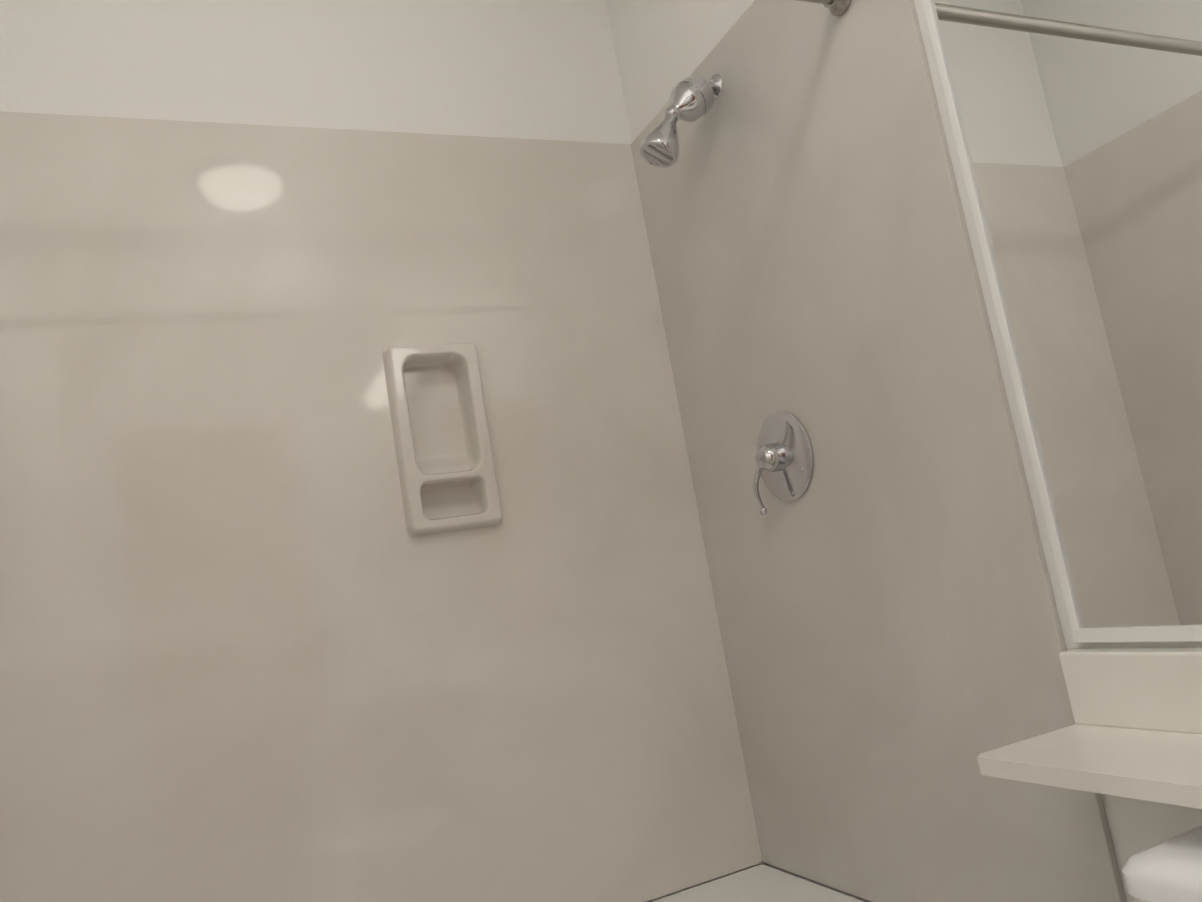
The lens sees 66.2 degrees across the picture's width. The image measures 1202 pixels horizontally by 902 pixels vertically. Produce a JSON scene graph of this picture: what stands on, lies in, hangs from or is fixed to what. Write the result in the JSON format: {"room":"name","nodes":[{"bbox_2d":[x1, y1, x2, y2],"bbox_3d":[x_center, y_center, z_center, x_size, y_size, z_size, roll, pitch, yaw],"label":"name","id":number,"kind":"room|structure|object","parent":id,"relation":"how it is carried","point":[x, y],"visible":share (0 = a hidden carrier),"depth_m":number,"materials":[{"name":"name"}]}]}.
{"room":"bathroom","nodes":[
{"label":"bathroom","id":0,"kind":"room"},
{"bbox_2d":[0,0,764,901],"bbox_3d":[-0.438,0.084,1.603,1.546,2.440,0.120,-6,-9,-25],"label":"wall","id":1,"kind":"structure","parent":0,"point":[522,68],"depth_m":1.68,"materials":[{"name":"white paint"}]},
{"bbox_2d":[0,111,762,901],"bbox_3d":[-0.403,0.124,1.537,1.286,1.428,0.010,-6,-9,-25],"label":"wall","id":2,"kind":"structure","parent":1,"relation":"attached to","point":[258,643],"depth_m":1.52,"materials":[{"name":"white plastic"}]},
{"bbox_2d":[381,343,502,536],"bbox_3d":[-0.281,-0.024,1.624,0.170,0.335,0.060,-6,-9,-25],"label":"soap dish","id":3,"kind":"object","parent":2,"relation":"attached to","point":[445,459],"visible":1,"depth_m":1.63,"materials":[{"name":"white ceramic"}]},
{"bbox_2d":[606,0,1201,901],"bbox_3d":[0.827,-0.291,0.499,0.120,2.440,3.010,-6,-9,-25],"label":"wall","id":4,"kind":"structure","parent":0,"point":[664,48],"depth_m":1.52,"materials":[{"name":"white paint"}]},
{"bbox_2d":[631,0,1125,901],"bbox_3d":[0.334,-0.011,1.468,0.010,1.428,0.772,-6,-9,-25],"label":"wall","id":5,"kind":"structure","parent":4,"relation":"attached to","point":[891,628],"depth_m":1.35,"materials":[{"name":"white plastic"}]},
{"bbox_2d":[639,74,721,167],"bbox_3d":[0.135,-0.564,1.559,0.169,0.171,0.070,-6,-9,-25],"label":"shower head","id":6,"kind":"object","parent":5,"relation":"attached to","point":[693,98],"visible":1,"depth_m":1.54},
{"bbox_2d":[753,411,813,514],"bbox_3d":[0.281,0.018,1.510,0.054,0.165,0.150,-6,-9,-25],"label":"shower valve","id":7,"kind":"object","parent":5,"relation":"attached to","point":[784,459],"visible":1,"depth_m":1.50,"materials":[{"name":"silver metal"}]},
{"bbox_2d":[922,0,1201,642],"bbox_3d":[0.847,-0.427,0.269,0.012,0.940,1.908,-6,-9,-25],"label":"frame","id":8,"kind":"object","parent":4,"relation":"attached to","point":[1179,633],"visible":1,"depth_m":1.09,"materials":[{"name":"white metal"}]},
{"bbox_2d":[932,0,1201,627],"bbox_3d":[0.851,-0.428,0.266,0.006,0.916,1.898,-6,-9,-25],"label":"mirror","id":9,"kind":"object","parent":4,"relation":"attached to","point":[1081,121],"visible":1,"depth_m":0.99,"materials":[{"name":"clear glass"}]},
{"bbox_3d":[0.393,1.006,0.023,1.546,0.080,3.250,-6,-9,-25],"label":"floor","id":10,"kind":"structure","parent":0,"visible":0},
{"bbox_2d":[651,864,864,901],"bbox_3d":[-0.096,0.968,1.066,1.284,0.450,0.744,-6,-9,-25],"label":"shower pan","id":11,"kind":"object","parent":10,"relation":"on","point":[762,883],"visible":1,"depth_m":1.58,"materials":[{"name":"white plastic"}]},
{"bbox_2d":[1122,824,1201,901],"bbox_3d":[0.464,0.665,0.524,0.690,0.703,0.420,-6,-9,-25],"label":"toilet","id":12,"kind":"object","parent":10,"relation":"on","point":[1169,869],"visible":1,"depth_m":0.76,"materials":[{"name":"white ceramic"}]},
{"bbox_3d":[0.930,0.449,-0.288,0.490,0.740,1.237,-6,-9,-25],"label":"bathroom vanity","id":13,"kind":"object","parent":10,"relation":"on","visible":0},
{"bbox_2d":[977,648,1201,808],"bbox_3d":[0.721,0.108,0.085,0.490,0.099,1.948,-6,-9,-25],"label":"countertop","id":14,"kind":"structure","parent":13,"relation":"on","point":[1134,731],"depth_m":0.94,"materials":[{"name":"stone"}]},
{"bbox_3d":[-0.837,0.110,0.924,0.010,1.428,0.772,-6,-9,-25],"label":"wall","id":15,"kind":"structure","parent":0,"visible":0},
{"bbox_2d":[797,0,851,15],"bbox_3d":[-0.240,-0.580,1.031,1.285,0.048,0.048,-6,-9,-25],"label":"curtain rod","id":16,"kind":"object","parent":15,"relation":"attached to","point":[838,7],"visible":0.96,"depth_m":1.29,"materials":[{"name":"silver metal"}]}
]}

